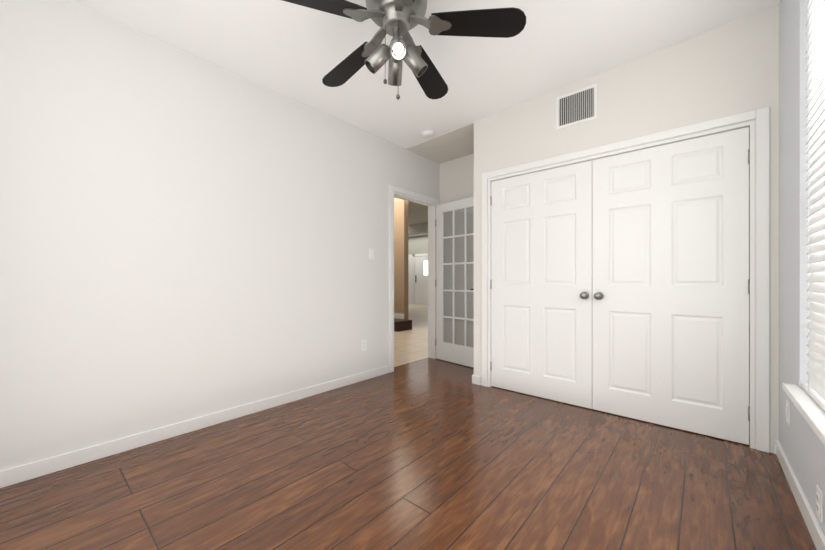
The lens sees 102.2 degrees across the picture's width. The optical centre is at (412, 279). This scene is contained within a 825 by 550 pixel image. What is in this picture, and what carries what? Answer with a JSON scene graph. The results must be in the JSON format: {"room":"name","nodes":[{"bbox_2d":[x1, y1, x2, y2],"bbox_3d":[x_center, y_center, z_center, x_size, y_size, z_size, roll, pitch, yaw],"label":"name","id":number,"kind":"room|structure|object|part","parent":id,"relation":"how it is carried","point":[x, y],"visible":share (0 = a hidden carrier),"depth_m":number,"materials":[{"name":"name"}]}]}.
{"room":"empty bedroom","nodes":[
{"label":"empty bedroom","id":0,"kind":"room"},
{"bbox_2d":[0,0,439,470],"bbox_3d":[-1.054,-0.340,2.964,0.120,2.780,4.430,0,0,41],"label":"wall","id":1,"kind":"structure","parent":0,"point":[184,235],"depth_m":2.19,"materials":[{"name":"white paint"}]},
{"bbox_2d":[0,365,388,487],"bbox_3d":[-1.322,1.008,2.550,0.017,0.085,3.215,0,0,41],"label":"baseboard","id":2,"kind":"structure","parent":1,"relation":"attached to","point":[24,472],"depth_m":2.16,"materials":[{"name":"white wood"}]},
{"bbox_2d":[361,339,365,350],"bbox_3d":[-0.512,0.685,3.492,0.005,0.116,0.072,0,0,41],"label":"outlet","id":3,"kind":"object","parent":1,"relation":"attached to","point":[362,345],"visible":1,"depth_m":3.48,"materials":[{"name":"white plastic"}]},
{"bbox_2d":[369,248,373,258],"bbox_3d":[-0.438,-0.280,3.574,0.009,0.116,0.072,0,0,41],"label":"light switch","id":4,"kind":"object","parent":1,"relation":"attached to","point":[371,253],"visible":1,"depth_m":3.57,"materials":[{"name":"white plastic"}]},
{"bbox_2d":[389,185,439,372],"bbox_3d":[-0.001,0.017,4.175,0.123,2.066,0.822,0,0,41],"label":"door frame","id":5,"kind":"structure","parent":1,"relation":"in","point":[431,280],"depth_m":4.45,"materials":[{"name":"white wood"}]},
{"bbox_2d":[436,197,473,367],"bbox_3d":[0.588,0.025,4.139,0.140,2.035,0.778,0,0,-42],"label":"french door","id":6,"kind":"structure","parent":5,"relation":"attached to","point":[458,353],"depth_m":4.20,"materials":[{"name":"white wood"}]},
{"bbox_3d":[0.588,-0.035,4.139,0.004,1.693,0.562,0,0,-42],"label":"glass","id":7,"kind":"part","parent":6,"relation":"part of","materials":[{"name":"grey glass"}]},
{"bbox_2d":[394,197,407,319],"bbox_3d":[-1.871,-0.420,8.822,4.600,2.940,0.140,0,0,41],"label":"wall","id":8,"kind":"structure","parent":0,"point":[400,256],"depth_m":7.33,"materials":[{"name":"beige paint"}]},
{"bbox_2d":[394,313,403,318],"bbox_3d":[-1.922,0.895,8.763,4.600,0.310,0.015,0,0,41],"label":"baseboard","id":9,"kind":"structure","parent":8,"relation":"attached to","point":[398,316],"depth_m":7.34,"materials":[{"name":"white"}]},
{"bbox_2d":[0,304,816,549],"bbox_3d":[-1.476,1.100,8.591,14.500,0.100,12.370,0,0,41],"label":"floor","id":10,"kind":"structure","parent":0,"point":[430,454],"depth_m":1.72,"materials":[{"name":"brown wood"}]},
{"bbox_2d":[394,318,411,331],"bbox_3d":[-0.885,0.950,7.556,1.950,0.200,0.443,0,0,41],"label":"hearth","id":11,"kind":"object","parent":10,"relation":"on","point":[402,324],"visible":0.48,"depth_m":6.90,"materials":[{"name":"black"}]},
{"bbox_2d":[408,235,427,256],"bbox_3d":[0.851,-0.420,13.783,11.200,2.940,0.120,0,0,41],"label":"wall","id":12,"kind":"structure","parent":0,"point":[417,244],"depth_m":14.22,"materials":[{"name":"grey paint"}]},
{"bbox_2d":[408,253,427,304],"bbox_3d":[0.282,-0.025,14.157,1.550,2.150,0.059,0,0,41],"label":"entry door","id":13,"kind":"structure","parent":12,"relation":"in","point":[418,292],"depth_m":14.19,"materials":[{"name":"white wood"}]},
{"bbox_2d":[424,261,427,274],"bbox_3d":[0.592,-0.500,13.858,0.310,0.600,0.006,0,0,41],"label":"glass lite","id":14,"kind":"object","parent":13,"relation":"attached to","point":[425,267],"visible":0.64,"depth_m":13.88,"materials":[{"name":"white glass"}]},
{"bbox_2d":[408,201,427,236],"bbox_3d":[-2.239,-1.940,10.228,11.200,0.100,10.900,0,0,41],"label":"ceiling","id":15,"kind":"structure","parent":0,"point":[417,213],"depth_m":9.61,"materials":[{"name":"white paint"}]},
{"bbox_2d":[408,223,427,235],"bbox_3d":[-0.599,-1.740,12.115,11.200,0.300,0.300,0,0,41],"label":"beam","id":16,"kind":"structure","parent":15,"relation":"attached to","point":[417,229],"depth_m":11.25,"materials":[{"name":"white paint"}]},
{"bbox_2d":[71,0,779,163],"bbox_3d":[0.146,-1.690,1.921,3.300,0.241,4.430,0,0,41],"label":"ceiling","id":17,"kind":"structure","parent":0,"point":[295,51],"depth_m":2.31,"materials":[{"name":"white paint"}]},
{"bbox_2d":[282,0,525,99],"bbox_3d":[-0.117,-1.277,1.822,1.241,0.680,1.281,0,0,41],"label":"ceiling fan","id":18,"kind":"object","parent":17,"relation":"hanging from","point":[397,20],"visible":1,"depth_m":1.75,"materials":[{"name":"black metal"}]},
{"bbox_3d":[-0.086,-1.398,1.784,0.330,0.437,0.330,0,0,41],"label":"motor","id":19,"kind":"part","parent":18,"relation":"part of","materials":[{"name":"silver metal"}]},
{"bbox_2d":[422,130,433,137],"bbox_3d":[0.167,-1.568,3.591,0.140,0.040,0.140,0,0,41],"label":"smoke detector","id":20,"kind":"object","parent":17,"relation":"attached to","point":[427,133],"visible":1,"depth_m":3.55,"materials":[{"name":"white plastic"}]},
{"bbox_2d":[440,153,473,346],"bbox_3d":[1.605,-0.340,3.507,3.180,2.780,0.120,0,0,41],"label":"wall","id":21,"kind":"structure","parent":0,"point":[457,179],"depth_m":4.31,"materials":[{"name":"white paint"}]},
{"bbox_2d":[474,4,778,452],"bbox_3d":[1.453,-0.340,2.739,2.100,2.780,0.120,0,0,41],"label":"wall","id":22,"kind":"structure","parent":0,"point":[732,68],"depth_m":2.35,"materials":[{"name":"white paint"}]},
{"bbox_2d":[472,374,480,384],"bbox_3d":[0.839,1.008,3.621,0.044,0.085,0.674,0,0,41],"label":"baseboard","id":23,"kind":"structure","parent":22,"relation":"attached to","point":[475,379],"depth_m":3.34,"materials":[{"name":"white wood"}]},
{"bbox_2d":[556,84,596,129],"bbox_3d":[1.346,-1.423,2.744,0.312,0.275,0.013,0,0,41],"label":"air vent","id":24,"kind":"object","parent":22,"relation":"in","point":[576,107],"visible":1,"depth_m":2.74,"materials":[{"name":"white plastic"}]},
{"bbox_2d":[482,106,769,452],"bbox_3d":[1.461,-0.003,2.702,1.960,2.105,0.165,0,0,41],"label":"door frame","id":25,"kind":"structure","parent":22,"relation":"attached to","point":[750,125],"depth_m":2.47,"materials":[{"name":"white wood"}]},
{"bbox_3d":[1.389,0.127,2.699,0.062,0.062,0.067,0,0,41],"label":"knob","id":26,"kind":"part","parent":25,"relation":"part of","materials":[{"name":"silver metal"}]},
{"bbox_3d":[1.468,0.127,2.631,0.062,0.062,0.067,0,0,41],"label":"knob","id":27,"kind":"part","parent":25,"relation":"part of","materials":[{"name":"silver metal"}]},
{"bbox_2d":[748,149,749,420],"bbox_3d":[2.123,0.032,2.098,0.011,1.710,0.012,0,0,41],"label":"closet door right hinges","id":28,"kind":"object","parent":25,"relation":"attached to","point":[748,285],"visible":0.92,"depth_m":2.10,"materials":[{"name":"silver metal"}]},
{"bbox_2d":[779,0,824,535],"bbox_3d":[1.295,-0.340,0.842,0.150,2.780,4.310,0,0,41],"label":"wall","id":29,"kind":"structure","parent":0,"point":[802,445],"depth_m":1.62,"materials":[{"name":"white paint"}]},
{"bbox_2d":[786,399,789,424],"bbox_3d":[2.006,0.705,1.781,0.009,0.116,0.072,0,0,41],"label":"outlet plate","id":30,"kind":"object","parent":29,"relation":"attached to","point":[787,411],"visible":0.98,"depth_m":1.77,"materials":[{"name":"white plastic"}]},
{"bbox_2d":[774,440,824,549],"bbox_3d":[1.047,1.008,0.686,0.020,0.085,3.510,0,0,41],"label":"baseboard","id":31,"kind":"structure","parent":29,"relation":"attached to","point":[816,533],"depth_m":1.50,"materials":[{"name":"white wood"}]},
{"bbox_2d":[782,383,824,444],"bbox_3d":[1.258,0.523,0.861,0.170,0.030,1.950,0,0,41],"label":"window sill","id":32,"kind":"structure","parent":29,"relation":"attached to","point":[811,410],"depth_m":1.33,"materials":[{"name":"white wood"}]},
{"bbox_2d":[802,0,824,410],"bbox_3d":[1.255,-0.452,0.864,0.056,1.912,1.841,0,0,41],"label":"window blinds","id":33,"kind":"object","parent":29,"relation":"attached to","point":[813,386],"visible":1,"depth_m":1.45,"materials":[{"name":"white plastic"}]},
{"bbox_2d":[816,484,822,522],"bbox_3d":[1.593,0.875,1.305,0.008,0.116,0.072,0,0,41],"label":"outlet","id":34,"kind":"object","parent":29,"relation":"attached to","point":[820,494],"depth_m":1.29,"materials":[{"name":"white plastic"}]},
{"bbox_3d":[1.591,0.875,1.307,0.003,0.067,0.034,0,0,41],"label":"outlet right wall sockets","id":35,"kind":"part","parent":34,"relation":"part of","materials":[{"name":"white plastic"}]}
]}

